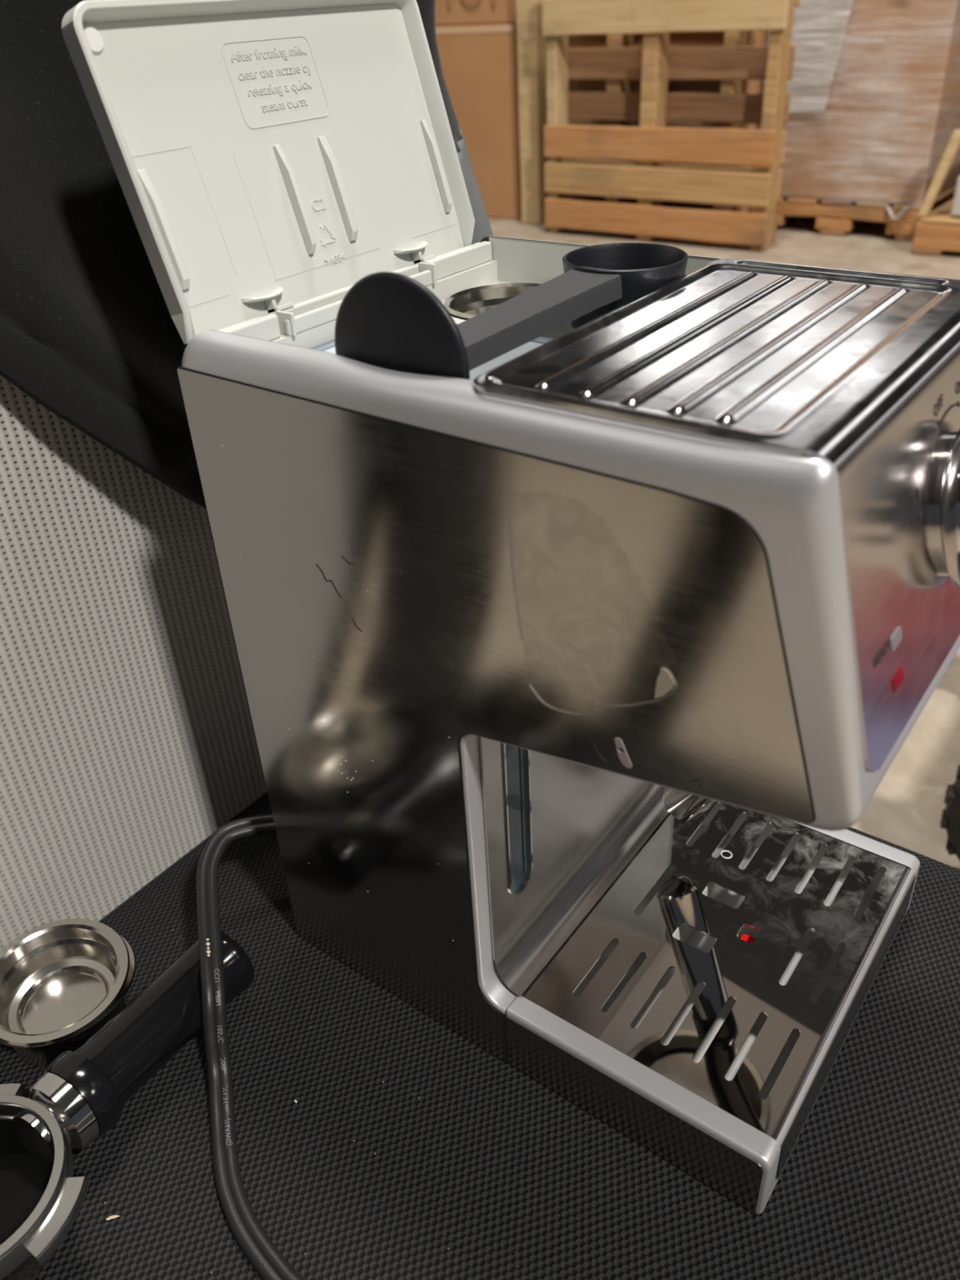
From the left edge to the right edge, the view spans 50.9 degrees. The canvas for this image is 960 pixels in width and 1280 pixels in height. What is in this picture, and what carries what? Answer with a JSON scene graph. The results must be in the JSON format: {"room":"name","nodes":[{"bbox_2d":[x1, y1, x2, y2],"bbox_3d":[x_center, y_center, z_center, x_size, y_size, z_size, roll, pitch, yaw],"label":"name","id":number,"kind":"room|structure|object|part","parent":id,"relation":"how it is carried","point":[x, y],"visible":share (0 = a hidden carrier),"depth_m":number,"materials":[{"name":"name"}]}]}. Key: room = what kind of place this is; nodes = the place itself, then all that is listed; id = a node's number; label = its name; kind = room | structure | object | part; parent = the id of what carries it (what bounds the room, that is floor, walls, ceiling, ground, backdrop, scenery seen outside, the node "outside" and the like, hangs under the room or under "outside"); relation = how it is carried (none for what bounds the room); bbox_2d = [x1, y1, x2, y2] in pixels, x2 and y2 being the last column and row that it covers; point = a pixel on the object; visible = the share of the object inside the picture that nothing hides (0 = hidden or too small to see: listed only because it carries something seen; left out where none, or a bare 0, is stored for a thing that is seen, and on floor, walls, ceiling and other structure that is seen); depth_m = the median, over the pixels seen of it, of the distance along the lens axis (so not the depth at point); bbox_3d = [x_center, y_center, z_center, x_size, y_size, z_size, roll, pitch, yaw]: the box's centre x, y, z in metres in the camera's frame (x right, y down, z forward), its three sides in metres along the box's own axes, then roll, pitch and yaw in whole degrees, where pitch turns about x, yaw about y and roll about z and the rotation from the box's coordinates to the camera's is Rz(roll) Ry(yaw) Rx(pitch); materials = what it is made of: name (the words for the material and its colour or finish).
{"room":"warehouse","nodes":[
{"label":"warehouse","id":0,"kind":"room"},
{"bbox_2d":[488,202,959,869],"bbox_3d":[1.483,-1.504,3.991,30.000,0.200,32.000,20,39,31],"label":"floor","id":1,"kind":"structure","parent":0,"point":[905,810],"depth_m":1.47,"materials":[{"name":"concrete"}]},
{"bbox_2d":[435,22,521,220],"bbox_3d":[-0.014,-2.445,4.708,0.865,0.748,0.641,20,39,31],"label":"carton","id":2,"kind":"object","parent":1,"relation":"on","point":[479,62],"visible":0.19,"depth_m":4.32,"materials":[{"name":"beige cardboard"}]},
{"bbox_2d":[435,0,516,26],"bbox_3d":[-0.029,-2.990,4.334,0.855,0.570,0.612,20,39,31],"label":"carton","id":3,"kind":"object","parent":2,"relation":"on","point":[448,12],"visible":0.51,"depth_m":4.16,"materials":[{"name":"brown"}]},
{"bbox_2d":[447,0,495,6],"bbox_3d":[-0.039,-2.654,4.116,0.320,0.112,0.001,20,39,31],"label":"print","id":4,"kind":"object","parent":3,"relation":"attached to","point":[450,2],"depth_m":4.14,"materials":[{"name":"brown"}]},
{"bbox_2d":[0,374,959,1279],"bbox_3d":[0.035,0.153,0.434,0.632,1.006,0.658,20,39,31],"label":"office chair","id":5,"kind":"object","parent":1,"relation":"on","point":[127,735],"visible":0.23,"depth_m":0.44,"materials":[{"name":"fabric"}]},
{"bbox_2d":[0,918,129,1046],"bbox_3d":[-0.191,0.162,0.459,0.066,0.029,0.066,-6,33,-4],"label":"basket","id":6,"kind":"object","parent":5,"relation":"on","point":[58,978],"visible":0.97,"depth_m":0.47,"materials":[{"name":"silver metal"}]},
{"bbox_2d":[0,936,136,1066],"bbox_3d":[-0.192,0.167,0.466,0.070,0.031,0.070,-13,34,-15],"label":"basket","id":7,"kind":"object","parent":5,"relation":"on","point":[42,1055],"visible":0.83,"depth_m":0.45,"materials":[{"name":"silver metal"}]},
{"bbox_2d":[105,1214,120,1220],"bbox_3d":[-0.144,0.227,0.395,0.006,0.001,0.001,-10,33,-10],"label":"wood splinter","id":8,"kind":"object","parent":5,"relation":"on","point":[111,1217],"visible":1,"depth_m":0.40,"materials":[{"name":"beige wood"}]},
{"bbox_2d":[0,931,254,1279],"bbox_3d":[-0.158,0.192,0.408,0.084,0.044,0.182,20,39,31],"label":"portafilter","id":9,"kind":"object","parent":5,"relation":"on","point":[82,1094],"visible":0.94,"depth_m":0.40,"materials":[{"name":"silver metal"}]},
{"bbox_2d":[0,1119,53,1244],"bbox_3d":[-0.187,0.214,0.377,0.059,0.024,0.059,20,39,31],"label":"cup","id":10,"kind":"object","parent":9,"relation":"on","point":[26,1145],"depth_m":0.39,"materials":[{"name":"black"}]},
{"bbox_3d":[-0.143,0.169,0.443,0.037,0.044,0.096,15,37,26],"label":"handle","id":11,"kind":"part","parent":9,"relation":"part of","materials":[{"name":"black plastic"}]},
{"bbox_3d":[-0.190,-0.097,0.434,0.025,0.532,0.525,20,39,31],"label":"backrest","id":12,"kind":"part","parent":5,"relation":"part of","materials":[{"name":"fabric"}]},
{"bbox_3d":[-0.198,-0.100,0.440,0.053,0.564,0.557,20,39,31],"label":"backrest frame","id":13,"kind":"part","parent":5,"relation":"part of","materials":[{"name":"black plastic"}]},
{"bbox_2d":[0,0,493,508],"bbox_3d":[-0.159,-0.110,0.414,0.066,0.575,0.639,20,39,31],"label":"jacket","id":14,"kind":"object","parent":5,"relation":"on","point":[89,333],"visible":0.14,"depth_m":0.39,"materials":[{"name":"grey fabric"}]},
{"bbox_3d":[-0.009,-0.247,0.581,0.032,0.082,0.098,6,34,14],"label":"twill panel","id":15,"kind":"part","parent":14,"relation":"part of","materials":[{"name":"grey"}]},
{"bbox_2d":[0,792,959,1279],"bbox_3d":[0.025,0.223,0.444,0.530,0.062,0.505,20,39,31],"label":"seat cushion","id":16,"kind":"object","parent":5,"relation":"on","point":[489,1158],"depth_m":0.41,"materials":[{"name":"fabric"}]},
{"bbox_2d":[62,0,959,1279],"bbox_3d":[-0.013,0.016,0.341,0.312,0.401,0.381,20,39,31],"label":"espresso machine","id":17,"kind":"object","parent":5,"relation":"on","point":[619,606],"visible":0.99,"depth_m":0.36,"materials":[{"name":"silver metal"}]},
{"bbox_2d":[214,968,219,982],"bbox_3d":[-0.115,0.147,0.442,0.002,0.002,0.006,-9,33,-9],"label":"print","id":18,"kind":"object","parent":17,"relation":"on","point":[216,971],"depth_m":0.44,"materials":[{"name":"grey paint"}]},
{"bbox_2d":[215,991,221,1005],"bbox_3d":[-0.114,0.155,0.437,0.002,0.004,0.004,-7,33,-5],"label":"print","id":19,"kind":"object","parent":17,"relation":"on","point":[218,993],"depth_m":0.44,"materials":[{"name":"grey paint"}]},
{"bbox_2d":[217,1025,222,1042],"bbox_3d":[-0.112,0.170,0.436,0.002,0.006,0.004,-5,33,-3],"label":"print","id":20,"kind":"object","parent":17,"relation":"attached to","point":[220,1028],"depth_m":0.44,"materials":[{"name":"grey paint"}]},
{"bbox_2d":[220,1057,226,1071],"bbox_3d":[-0.111,0.183,0.435,0.002,0.004,0.005,-8,33,-7],"label":"print","id":21,"kind":"object","parent":17,"relation":"attached to","point":[223,1060],"depth_m":0.44,"materials":[{"name":"grey paint"}]},
{"bbox_2d":[222,1083,229,1114],"bbox_3d":[-0.108,0.195,0.427,0.002,0.003,0.014,-10,33,-10],"label":"print","id":22,"kind":"object","parent":17,"relation":"attached to","point":[225,1086],"depth_m":0.43,"materials":[{"name":"grey paint"}]},
{"bbox_2d":[224,1119,231,1145],"bbox_3d":[-0.104,0.203,0.416,0.003,0.001,0.012,-11,34,-12],"label":"print","id":23,"kind":"object","parent":17,"relation":"attached to","point":[228,1122],"depth_m":0.42,"materials":[{"name":"grey paint"}]},
{"bbox_3d":[-0.079,0.190,0.397,0.084,0.054,0.340,-6,33,-5],"label":"power cord","id":24,"kind":"part","parent":17,"relation":"part of","materials":[{"name":"black rubber"}]},
{"bbox_3d":[-0.068,-0.191,0.392,0.036,0.104,0.170,20,39,31],"label":"lid","id":25,"kind":"part","parent":17,"relation":"part of","materials":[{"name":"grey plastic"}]},
{"bbox_3d":[-0.076,-0.211,0.382,0.009,0.028,0.045,20,39,31],"label":"text frame","id":26,"kind":"part","parent":17,"relation":"part of","materials":[{"name":"grey plastic"}]},
{"bbox_3d":[-0.046,-0.140,0.412,0.010,0.013,0.167,20,39,31],"label":"hinge rail","id":27,"kind":"part","parent":17,"relation":"part of","materials":[{"name":"grey plastic"}]},
{"bbox_2d":[311,323,553,380],"bbox_3d":[-0.017,-0.092,0.368,0.110,0.029,0.092,20,39,31],"label":"water tank","id":28,"kind":"object","parent":17,"relation":"in","point":[329,347],"visible":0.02,"depth_m":0.37,"materials":[{"name":"grey plastic"}]},
{"bbox_3d":[-0.028,-0.102,0.371,0.078,0.001,0.088,20,39,31],"label":"lid","id":29,"kind":"part","parent":28,"relation":"part of","materials":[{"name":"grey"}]},
{"bbox_2d":[334,242,688,379],"bbox_3d":[0.021,-0.119,0.358,0.053,0.053,0.152,22,40,33],"label":"scoop","id":30,"kind":"object","parent":28,"relation":"on","point":[386,320],"visible":0.7,"depth_m":0.32,"materials":[{"name":"black plastic"}]},
{"bbox_3d":[0.014,-0.109,0.343,0.022,0.010,0.107,20,39,31],"label":"handle","id":31,"kind":"part","parent":30,"relation":"part of","materials":[{"name":"grey plastic"}]},
{"bbox_2d":[562,242,688,328],"bbox_3d":[0.056,-0.136,0.393,0.048,0.027,0.048,20,39,31],"label":"cup","id":32,"kind":"object","parent":30,"relation":"on","point":[624,273],"depth_m":0.38,"materials":[{"name":"black plastic"}]},
{"bbox_2d":[212,236,719,380],"bbox_3d":[0.002,-0.113,0.390,0.123,0.043,0.173,20,39,31],"label":"tub","id":33,"kind":"object","parent":17,"relation":"in","point":[267,322],"depth_m":0.38,"materials":[{"name":"grey plastic"}]},
{"bbox_2d":[443,282,542,319],"bbox_3d":[0.013,-0.140,0.439,0.058,0.017,0.058,20,39,31],"label":"basket","id":34,"kind":"object","parent":17,"relation":"in","point":[464,304],"visible":0.25,"depth_m":0.46,"materials":[{"name":"silver metal"}]},
{"bbox_3d":[-0.002,0.061,0.370,0.240,0.291,0.001,20,39,31],"label":"panel","id":35,"kind":"part","parent":17,"relation":"part of","materials":[{"name":"silver metal"}]},
{"bbox_2d":[441,280,573,338],"bbox_3d":[0.014,-0.140,0.435,0.065,0.008,0.068,20,39,31],"label":"shelf","id":36,"kind":"object","parent":17,"relation":"attached to","point":[448,287],"depth_m":0.45,"materials":[{"name":"grey plastic"}]},
{"bbox_3d":[0.014,0.061,0.399,0.002,0.109,0.017,20,39,31],"label":"window trim","id":37,"kind":"part","parent":17,"relation":"part of","materials":[{"name":"silver metal"}]},
{"bbox_2d":[479,736,647,959],"bbox_3d":[0.052,0.041,0.447,0.001,0.135,0.167,20,39,31],"label":"backsplash","id":38,"kind":"structure","parent":17,"relation":"attached to","point":[573,804],"depth_m":0.43,"materials":[{"name":"silver metal"}]},
{"bbox_2d":[506,801,919,1213],"bbox_3d":[0.113,0.146,0.466,0.118,0.036,0.186,20,39,31],"label":"drip tray","id":39,"kind":"object","parent":17,"relation":"on","point":[700,1004],"depth_m":0.44,"materials":[{"name":"silver metal"}]},
{"bbox_2d":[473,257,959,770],"bbox_3d":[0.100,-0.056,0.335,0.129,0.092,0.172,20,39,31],"label":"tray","id":40,"kind":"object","parent":17,"relation":"on","point":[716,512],"depth_m":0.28,"materials":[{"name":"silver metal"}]},
{"bbox_2d":[720,849,732,858],"bbox_3d":[0.121,0.105,0.495,0.006,0.001,0.006,20,39,31],"label":"ring","id":41,"kind":"object","parent":17,"relation":"on","point":[722,851],"visible":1,"depth_m":0.49,"materials":[{"name":"white"}]},
{"bbox_2d":[874,635,890,669],"bbox_3d":[0.108,0.003,0.269,0.001,0.003,0.013,20,39,31],"label":"print","id":42,"kind":"object","parent":17,"relation":"attached to","point":[882,643],"depth_m":0.27,"materials":[{"name":"grey"}]},
{"bbox_2d":[890,626,902,651],"bbox_3d":[0.114,0.000,0.278,0.002,0.005,0.008,20,39,31],"label":"lamp","id":43,"kind":"object","parent":17,"relation":"attached to","point":[895,631],"depth_m":0.28,"materials":[{"name":"grey"}]},
{"bbox_2d":[893,666,903,692],"bbox_3d":[0.117,0.011,0.282,0.002,0.005,0.008,20,39,31],"label":"lamp","id":44,"kind":"object","parent":17,"relation":"attached to","point":[898,672],"depth_m":0.28,"materials":[{"name":"red"}]},
{"bbox_2d":[934,393,943,416],"bbox_3d":[0.133,-0.068,0.291,0.001,0.004,0.009,20,39,31],"label":"print","id":45,"kind":"object","parent":17,"relation":"on","point":[939,397],"depth_m":0.29,"materials":[{"name":"grey"}]},
{"bbox_3d":[0.151,-0.041,0.308,0.023,0.052,0.053,20,39,31],"label":"control knob","id":46,"kind":"part","parent":17,"relation":"part of","materials":[{"name":"silver metal"}]},
{"bbox_2d":[956,382,959,393],"bbox_3d":[0.146,-0.077,0.306,0.001,0.004,0.008,20,39,31],"label":"print","id":47,"kind":"object","parent":17,"relation":"on","point":[957,383],"depth_m":0.31,"materials":[{"name":"grey"}]},
{"bbox_2d":[515,0,747,224],"bbox_3d":[0.572,-2.097,3.966,0.955,0.909,0.110,20,39,31],"label":"wooden pallet","id":48,"kind":"object","parent":1,"relation":"on","point":[531,42],"visible":0.3,"depth_m":4.06,"materials":[{"name":"brown wood"}]},
{"bbox_2d":[542,0,800,251],"bbox_3d":[0.674,-1.977,3.771,0.960,0.909,0.128,20,39,31],"label":"wooden pallet","id":49,"kind":"object","parent":1,"relation":"on","point":[649,180],"visible":1,"depth_m":3.74,"materials":[{"name":"brown wood"}]},
{"bbox_2d":[568,30,786,213],"bbox_3d":[0.776,-2.403,4.136,0.945,1.220,0.609,20,39,31],"label":"carton","id":50,"kind":"object","parent":1,"relation":"on","point":[757,37],"visible":0.02,"depth_m":3.80,"materials":[{"name":"brown cardboard"}]},
{"bbox_2d":[750,183,956,241],"bbox_3d":[1.652,-1.853,4.216,0.680,0.128,0.980,20,39,31],"label":"wooden pallet","id":51,"kind":"object","parent":1,"relation":"on","point":[834,216],"visible":0.44,"depth_m":3.88,"materials":[{"name":"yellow wood"}]},
{"bbox_2d":[763,0,959,220],"bbox_3d":[1.595,-2.545,3.749,0.652,1.642,1.028,20,39,31],"label":"load","id":52,"kind":"object","parent":51,"relation":"on","point":[873,88],"visible":0.82,"depth_m":3.63,"materials":[{"name":"cardboard"}]},
{"bbox_2d":[911,198,959,256],"bbox_3d":[2.236,-1.511,3.635,1.020,0.128,0.980,20,39,31],"label":"wooden pallet","id":53,"kind":"object","parent":1,"relation":"on","point":[936,233],"visible":0.84,"depth_m":3.54,"materials":[{"name":"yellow wood"}]},
{"bbox_2d":[917,128,959,216],"bbox_3d":[1.591,-1.607,3.475,0.111,0.270,0.047,7,34,15],"label":"wooden post","id":54,"kind":"object","parent":53,"relation":"on","point":[953,145],"visible":1,"depth_m":3.46,"materials":[{"name":"brown wood"}]},
{"bbox_2d":[951,176,959,216],"bbox_3d":[2.242,-1.593,3.521,0.900,0.126,0.849,20,39,31],"label":"carton","id":55,"kind":"object","parent":53,"relation":"on","point":[955,211],"visible":1,"depth_m":3.48,"materials":[{"name":"beige cardboard"}]},
{"bbox_2d":[940,764,959,860],"bbox_3d":[0.953,-0.102,0.795,0.949,0.948,0.520,20,39,31],"label":"cart","id":56,"kind":"object","parent":1,"relation":"on","point":[950,817],"visible":1,"depth_m":1.08,"materials":[{"name":"black rubber"}]}
]}

